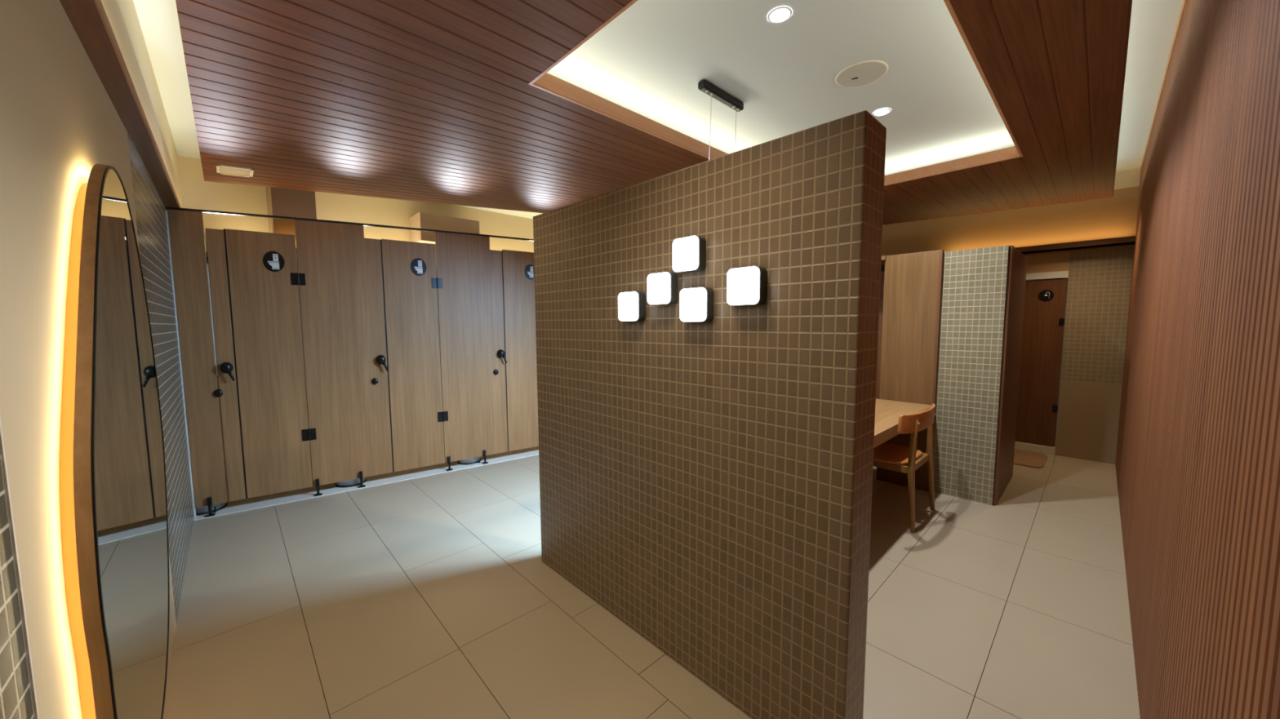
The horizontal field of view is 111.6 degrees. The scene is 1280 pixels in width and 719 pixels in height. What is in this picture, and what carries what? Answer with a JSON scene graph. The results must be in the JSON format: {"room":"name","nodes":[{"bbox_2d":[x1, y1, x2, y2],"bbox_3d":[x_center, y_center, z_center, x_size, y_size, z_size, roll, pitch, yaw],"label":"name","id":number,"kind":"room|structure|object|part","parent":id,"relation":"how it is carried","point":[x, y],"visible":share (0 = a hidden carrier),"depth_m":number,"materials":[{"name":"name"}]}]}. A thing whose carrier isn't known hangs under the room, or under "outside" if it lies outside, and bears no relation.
{"room":"public restroom","nodes":[
{"label":"public restroom","id":0,"kind":"room"},
{"bbox_2d":[0,0,194,718],"bbox_3d":[-1.895,0.150,1.585,0.100,2.160,5.417,-5,7,-43],"label":"wall","id":1,"kind":"structure","parent":0,"point":[59,120],"depth_m":0.82,"materials":[{"name":"beige paint"}]},
{"bbox_2d":[0,416,39,718],"bbox_3d":[-0.926,0.230,0.639,0.003,2.147,0.007,-5,7,-43],"label":"trim","id":2,"kind":"structure","parent":1,"relation":"attached to","point":[2,455],"depth_m":0.65,"materials":[{"name":"white metal"}]},
{"bbox_2d":[59,164,169,718],"bbox_3d":[-1.417,0.247,1.197,0.050,1.556,1.163,-5,7,-43],"label":"mirror","id":3,"kind":"object","parent":1,"relation":"attached to","point":[114,519],"visible":1,"depth_m":0.98,"materials":[{"name":"brown wood"}]},
{"bbox_3d":[-1.409,0.246,1.204,0.020,1.556,1.163,-5,7,-43],"label":"frame","id":4,"kind":"part","parent":3,"relation":"part of","materials":[{"name":"wood"}]},
{"bbox_2d":[94,168,168,718],"bbox_3d":[-1.408,0.246,1.205,0.022,1.540,1.147,-5,7,-43],"label":"mirror glass","id":5,"kind":"object","parent":3,"relation":"attached to","point":[131,542],"depth_m":1.08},
{"bbox_2d":[165,211,195,517],"bbox_3d":[-3.140,0.067,2.978,0.006,2.110,0.024,-4,6,-36],"label":"trim","id":6,"kind":"structure","parent":1,"relation":"attached to","point":[166,214],"depth_m":2.97,"materials":[{"name":"grey metal"}]},
{"bbox_2d":[101,0,182,208],"bbox_3d":[-1.885,-1.202,1.489,0.147,0.550,5.417,-5,7,-43],"label":"wall","id":7,"kind":"structure","parent":0,"point":[122,15],"depth_m":1.94,"materials":[{"name":"beige paint"}]},
{"bbox_2d":[59,0,181,208],"bbox_3d":[-1.877,-0.926,1.587,0.062,0.011,5.317,-5,7,-43],"label":"trim","id":8,"kind":"structure","parent":7,"relation":"attached to","point":[84,16],"depth_m":1.41,"materials":[{"name":"brown wood"}]},
{"bbox_2d":[266,186,316,479],"bbox_3d":[-3.032,-0.279,3.874,0.290,2.650,0.490,-5,7,-43],"label":"pillar","id":9,"kind":"structure","parent":0,"point":[286,202],"depth_m":3.61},
{"bbox_2d":[177,155,533,436],"bbox_3d":[-1.450,-0.476,5.768,6.550,2.710,0.100,-5,7,-43],"label":"wall","id":10,"kind":"structure","parent":0,"point":[198,193],"depth_m":4.27,"materials":[{"name":"beige paint"}]},
{"bbox_2d":[194,446,538,520],"bbox_3d":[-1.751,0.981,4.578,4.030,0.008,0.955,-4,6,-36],"label":"trim","id":11,"kind":"structure","parent":10,"relation":"attached to","point":[255,503],"depth_m":3.67,"materials":[{"name":"stone"}]},
{"bbox_2d":[167,208,247,517],"bbox_3d":[-3.009,0.047,3.037,0.274,2.122,0.079,-4,6,-36],"label":"panel","id":12,"kind":"object","parent":11,"relation":"on","point":[202,289],"visible":1,"depth_m":3.05,"materials":[{"name":"laminate"}]},
{"bbox_3d":[-3.050,1.044,3.082,0.048,0.127,0.045,-4,6,-36],"label":"support leg","id":13,"kind":"part","parent":12,"relation":"part of","materials":[{"name":"black metal"}]},
{"bbox_3d":[-2.987,0.239,3.081,0.046,0.054,0.020,-4,6,-34],"label":"lock knob","id":14,"kind":"part","parent":12,"relation":"part of","materials":[{"name":"black metal"}]},
{"bbox_3d":[-2.931,0.086,3.088,0.074,0.134,0.067,-5,7,-43],"label":"latch handle","id":15,"kind":"part","parent":12,"relation":"part of","materials":[{"name":"black metal"}]},
{"bbox_2d":[195,502,227,515],"bbox_3d":[-3.179,0.980,3.182,0.222,0.240,0.222,-2,5,-22],"label":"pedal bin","id":16,"kind":"object","parent":11,"relation":"on","point":[201,510],"visible":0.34,"depth_m":3.12,"materials":[{"name":"silver metal"}]},
{"bbox_2d":[294,219,393,496],"bbox_3d":[-2.356,-0.010,3.509,0.562,2.149,0.079,-4,6,-36],"label":"panel","id":17,"kind":"object","parent":11,"relation":"on","point":[343,307],"visible":1,"depth_m":3.51,"materials":[{"name":"laminate"}]},
{"bbox_2d":[225,228,316,498],"bbox_3d":[-2.740,0.043,3.268,0.431,1.955,0.030,-4,6,-34],"label":"door","id":18,"kind":"structure","parent":17,"relation":"attached to","point":[264,278],"depth_m":3.24,"materials":[{"name":"laminate"}]},
{"bbox_3d":[-2.551,1.012,3.443,0.048,0.127,0.045,-4,6,-36],"label":"support leg","id":19,"kind":"part","parent":17,"relation":"part of","materials":[{"name":"black metal"}]},
{"bbox_3d":[-2.316,0.996,3.614,0.048,0.127,0.045,-4,6,-36],"label":"support leg","id":20,"kind":"part","parent":17,"relation":"part of","materials":[{"name":"black metal"}]},
{"bbox_3d":[-2.217,0.182,3.638,0.046,0.054,0.020,-4,6,-34],"label":"lock knob","id":21,"kind":"part","parent":17,"relation":"part of","materials":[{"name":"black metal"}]},
{"bbox_3d":[-2.161,0.030,3.645,0.074,0.134,0.067,-5,7,-43],"label":"latch handle","id":22,"kind":"part","parent":17,"relation":"part of","materials":[{"name":"black metal"}]},
{"bbox_2d":[335,477,366,488],"bbox_3d":[-2.464,0.933,3.700,0.222,0.240,0.222,-2,5,-22],"label":"pedal bin","id":23,"kind":"object","parent":11,"relation":"on","point":[349,483],"visible":0.3,"depth_m":3.62,"materials":[{"name":"metal"}]},
{"bbox_2d":[457,456,481,465],"bbox_3d":[-1.679,0.881,4.268,0.222,0.240,0.222,-2,5,-22],"label":"pedal bin","id":24,"kind":"object","parent":11,"relation":"on","point":[473,460],"visible":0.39,"depth_m":4.19,"materials":[{"name":"metal"}]},
{"bbox_2d":[435,231,508,471],"bbox_3d":[-1.552,-0.073,4.090,0.595,2.171,0.079,-4,6,-36],"label":"panel","id":25,"kind":"object","parent":11,"relation":"on","point":[470,299],"visible":1,"depth_m":4.09,"materials":[{"name":"laminate"}]},
{"bbox_2d":[164,206,533,241],"bbox_3d":[-1.520,-1.149,4.065,4.030,0.087,0.030,-4,6,-36],"label":"rail","id":26,"kind":"object","parent":25,"relation":"attached to","point":[166,207],"visible":0.67,"depth_m":3.40,"materials":[{"name":"black metal"}]},
{"bbox_2d":[381,239,448,471],"bbox_3d":[-1.960,-0.025,3.832,0.456,1.987,0.030,-4,6,-34],"label":"door","id":27,"kind":"structure","parent":25,"relation":"attached to","point":[411,284],"depth_m":3.81,"materials":[{"name":"laminate"}]},
{"bbox_3d":[-1.761,0.960,4.016,0.048,0.127,0.045,-4,6,-36],"label":"support leg","id":28,"kind":"part","parent":25,"relation":"part of","materials":[{"name":"black metal"}]},
{"bbox_3d":[-1.499,0.942,4.205,0.048,0.127,0.045,-4,6,-36],"label":"support leg","id":29,"kind":"part","parent":25,"relation":"part of","materials":[{"name":"black metal"}]},
{"bbox_3d":[-1.400,0.122,4.229,0.046,0.054,0.020,-4,6,-34],"label":"lock knob","id":30,"kind":"part","parent":25,"relation":"part of","materials":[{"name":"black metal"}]},
{"bbox_3d":[-1.344,-0.030,4.236,0.074,0.134,0.067,-5,7,-43],"label":"latch handle","id":31,"kind":"part","parent":25,"relation":"part of","materials":[{"name":"black metal"}]},
{"bbox_3d":[-0.751,-0.133,4.672,0.546,2.184,0.144,-5,7,-43],"label":"panel","id":32,"kind":"object","parent":11,"relation":"on","visible":0},
{"bbox_2d":[502,249,538,451],"bbox_3d":[-1.143,-0.082,4.423,0.457,1.995,0.030,-4,6,-34],"label":"door","id":33,"kind":"structure","parent":32,"relation":"attached to","point":[518,271],"depth_m":4.37,"materials":[{"name":"laminate"}]},
{"bbox_2d":[409,211,479,244],"bbox_3d":[-2.124,-1.383,4.747,0.615,0.285,0.350,-5,7,-43],"label":"box","id":34,"kind":"object","parent":10,"relation":"attached to","point":[420,220],"visible":0.58,"depth_m":4.55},
{"bbox_2d":[163,448,1140,718],"bbox_3d":[0.420,1.057,3.921,6.550,0.060,5.517,-5,7,-43],"label":"floor","id":35,"kind":"structure","parent":0,"point":[468,540],"depth_m":2.02,"materials":[{"name":"tile"}]},
{"bbox_2d":[873,399,931,448],"bbox_3d":[1.210,0.736,3.143,1.972,0.700,1.093,-5,7,-43],"label":"table","id":36,"kind":"object","parent":35,"relation":"on","point":[887,412],"visible":0.08,"depth_m":3.07,"materials":[{"name":"brown wood"}]},
{"bbox_2d":[873,404,936,533],"bbox_3d":[1.699,0.699,3.046,0.684,0.789,0.550,-5,7,-43],"label":"dining chair","id":37,"kind":"object","parent":35,"relation":"on","point":[889,456],"visible":0.77,"depth_m":2.82,"materials":[{"name":"brown wood"}]},
{"bbox_3d":[1.690,0.652,3.063,0.470,0.030,0.450,-5,7,-43],"label":"seat","id":38,"kind":"part","parent":37,"relation":"part of","materials":[{"name":"brown wood"}]},
{"bbox_3d":[1.718,0.680,3.073,0.440,0.047,0.462,-5,7,-43],"label":"seat frame","id":39,"kind":"part","parent":37,"relation":"part of","materials":[{"name":"brown wood"}]},
{"bbox_3d":[1.719,0.740,2.749,0.096,0.754,0.058,-5,7,-43],"label":"leg","id":40,"kind":"part","parent":37,"relation":"part of","materials":[{"name":"brown wood"}]},
{"bbox_3d":[1.823,0.381,2.811,0.587,0.118,0.076,-4,6,-39],"label":"backrest","id":41,"kind":"part","parent":37,"relation":"part of","materials":[{"name":"brown wood"}]},
{"bbox_3d":[2.035,0.714,3.047,0.196,0.756,0.058,-5,7,-43],"label":"leg","id":42,"kind":"part","parent":37,"relation":"part of","materials":[{"name":"brown wood"}]},
{"bbox_2d":[875,250,945,491],"bbox_3d":[2.496,0.072,3.840,0.925,1.893,0.389,-5,7,-43],"label":"partition panel","id":43,"kind":"object","parent":35,"relation":"on","point":[911,279],"visible":0.59,"depth_m":3.50,"materials":[{"name":"brown wood"}]},
{"bbox_2d":[880,255,886,271],"bbox_3d":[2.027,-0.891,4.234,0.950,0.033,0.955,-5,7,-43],"label":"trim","id":44,"kind":"structure","parent":43,"relation":"attached to","point":[883,257],"depth_m":3.78,"materials":[{"name":"brown wood"}]},
{"bbox_2d":[933,244,1008,506],"bbox_3d":[2.774,0.100,3.566,0.900,1.880,0.392,-5,7,-43],"label":"wall pier","id":45,"kind":"object","parent":35,"relation":"on","point":[974,291],"visible":0.71,"depth_m":3.24,"materials":[{"name":"grey tile"}]},
{"bbox_2d":[927,249,943,492],"bbox_3d":[2.301,0.110,3.386,0.035,1.895,0.018,-5,7,-43],"label":"trim","id":46,"kind":"structure","parent":45,"relation":"attached to","point":[941,251],"depth_m":3.35,"materials":[{"name":"brown wood"}]},
{"bbox_2d":[992,245,1026,505],"bbox_3d":[2.922,0.111,3.424,0.880,1.880,0.019,-5,7,-43],"label":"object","id":47,"kind":"structure","parent":45,"relation":"attached to","point":[1017,261],"depth_m":3.31,"materials":[{"name":"brown wood"}]},
{"bbox_2d":[1013,448,1047,468],"bbox_3d":[3.784,0.970,4.295,0.600,0.012,0.330,-5,7,-43],"label":"bath mat","id":48,"kind":"object","parent":35,"relation":"on","point":[1024,458],"visible":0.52,"depth_m":4.23,"materials":[{"name":"brown fabric"}]},
{"bbox_2d":[175,0,1132,225],"bbox_3d":[0.449,-1.408,3.597,5.870,0.006,4.774,-5,7,-43],"label":"ceiling","id":49,"kind":"structure","parent":0,"point":[434,101],"depth_m":2.17,"materials":[{"name":"brown wood"}]},
{"bbox_2d":[216,163,253,177],"bbox_3d":[-2.875,-1.339,3.087,0.191,0.011,0.277,-5,7,-43],"label":"ceiling vent","id":50,"kind":"object","parent":49,"relation":"in","point":[223,169],"visible":1,"depth_m":3.08,"materials":[{"name":"white plastic"}]},
{"bbox_2d":[133,0,1182,218],"bbox_3d":[0.404,-1.724,3.690,6.550,0.100,5.517,-5,7,-43],"label":"ceiling","id":51,"kind":"structure","parent":0,"point":[650,61],"depth_m":2.35,"materials":[{"name":"paint"}]},
{"bbox_2d":[697,79,743,159],"bbox_3d":[0.486,-1.134,2.611,0.940,0.898,0.050,-5,7,-43],"label":"pendant lamp","id":52,"kind":"object","parent":51,"relation":"hanging from","point":[704,86],"visible":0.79,"depth_m":2.54,"materials":[{"name":"grey metal"}]},
{"bbox_2d":[767,6,791,23],"bbox_3d":[0.619,-1.525,1.927,0.104,0.004,0.104,-5,7,-43],"label":"recessed light","id":53,"kind":"object","parent":51,"relation":"in","point":[777,15],"visible":1,"depth_m":1.92,"materials":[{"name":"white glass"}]},
{"bbox_2d":[835,60,888,88],"bbox_3d":[1.217,-1.567,2.393,0.262,0.006,0.262,-5,7,-43],"label":"ceiling speaker","id":54,"kind":"object","parent":51,"relation":"attached to","point":[861,73],"visible":1,"depth_m":2.38,"materials":[{"name":"white plastic"}]},
{"bbox_2d":[872,107,891,115],"bbox_3d":[1.569,-1.605,2.822,0.104,0.004,0.104,-5,7,-43],"label":"recessed light","id":55,"kind":"object","parent":51,"relation":"in","point":[881,112],"visible":1,"depth_m":2.82,"materials":[{"name":"white glass"}]},
{"bbox_2d":[533,110,886,718],"bbox_3d":[0.064,0.236,1.848,0.155,1.924,1.678,-5,7,-43],"label":"wall","id":56,"kind":"structure","parent":0,"point":[708,486],"depth_m":1.47,"materials":[{"name":"brown tile"}]},
{"bbox_2d":[617,291,645,321],"bbox_3d":[-0.034,-0.214,1.764,0.048,0.118,0.118,-5,7,-43],"label":"wall lamp","id":57,"kind":"object","parent":56,"relation":"attached to","point":[632,304],"visible":1,"depth_m":1.73,"materials":[{"name":"white plastic"}]},
{"bbox_2d":[647,271,677,305],"bbox_3d":[0.083,-0.266,1.635,0.048,0.118,0.118,-5,7,-43],"label":"wall lamp","id":58,"kind":"object","parent":56,"relation":"attached to","point":[662,287],"visible":1,"depth_m":1.60,"materials":[{"name":"white plastic"}]},
{"bbox_2d":[672,235,706,273],"bbox_3d":[0.172,-0.369,1.532,0.048,0.118,0.118,-5,7,-43],"label":"wall lamp","id":59,"kind":"object","parent":56,"relation":"attached to","point":[689,253],"visible":1,"depth_m":1.50,"materials":[{"name":"white plastic"}]},
{"bbox_2d":[680,287,714,322],"bbox_3d":[0.197,-0.191,1.521,0.048,0.118,0.118,-5,7,-43],"label":"wall lamp","id":60,"kind":"object","parent":56,"relation":"attached to","point":[696,304],"visible":1,"depth_m":1.49,"materials":[{"name":"white plastic"}]},
{"bbox_2d":[726,266,766,306],"bbox_3d":[0.335,-0.230,1.371,0.048,0.118,0.118,-5,7,-43],"label":"wall lamp","id":61,"kind":"object","parent":56,"relation":"attached to","point":[746,286],"visible":1,"depth_m":1.34,"materials":[{"name":"white plastic"}]},
{"bbox_2d":[875,271,884,399],"bbox_3d":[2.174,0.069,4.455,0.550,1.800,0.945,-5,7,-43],"label":"mirror","id":62,"kind":"object","parent":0,"point":[882,281],"depth_m":4.00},
{"bbox_2d":[880,167,1140,464],"bbox_3d":[2.679,-0.514,5.944,0.106,2.710,5.317,-5,7,-43],"label":"wall","id":63,"kind":"structure","parent":0,"point":[1099,289],"depth_m":4.20,"materials":[{"name":"beige paint"}]},
{"bbox_2d":[1015,235,1135,254],"bbox_3d":[3.879,-1.106,4.448,0.140,0.065,1.567,-5,7,-43],"label":"trim","id":64,"kind":"structure","parent":63,"relation":"attached to","point":[1124,241],"depth_m":4.10,"materials":[{"name":"brown wood"}]},
{"bbox_2d":[1115,0,1279,718],"bbox_3d":[2.203,-0.148,1.843,6.182,2.665,0.010,-5,7,-43],"label":"wall","id":65,"kind":"structure","parent":0,"point":[1197,464],"depth_m":0.97,"materials":[{"name":"brown wood"}]},
{"bbox_3d":[2.240,-0.168,1.808,6.450,2.710,0.091,-5,7,-43],"label":"wall","id":66,"kind":"structure","parent":0,"visible":0},
{"bbox_2d":[1139,0,1186,173],"bbox_3d":[2.197,-1.499,1.735,6.250,0.045,0.013,-5,7,-43],"label":"trim","id":67,"kind":"structure","parent":66,"relation":"attached to","point":[1184,2],"depth_m":2.32,"materials":[{"name":"brown wood"}]},
{"bbox_3d":[2.413,-0.103,6.267,0.100,1.840,4.530,-5,7,-43],"label":"wall","id":68,"kind":"structure","parent":0,"visible":0},
{"bbox_2d":[1014,271,1068,455],"bbox_3d":[4.086,0.037,4.479,0.095,1.838,0.374,-5,7,-43],"label":"door","id":69,"kind":"structure","parent":68,"relation":"in","point":[1045,295],"depth_m":4.43,"materials":[{"name":"brown wood"}]},
{"bbox_3d":[0.449,-1.421,3.596,5.870,0.018,4.770,-5,7,-43],"label":"ceiling","id":70,"kind":"structure","parent":0,"visible":0},
{"bbox_2d":[528,0,1022,186],"bbox_3d":[1.027,-1.352,2.453,2.869,0.078,1.451,-5,7,-43],"label":"trim","id":71,"kind":"structure","parent":70,"relation":"attached to","point":[545,80],"depth_m":2.47,"materials":[{"name":"brown wood"}]}
]}

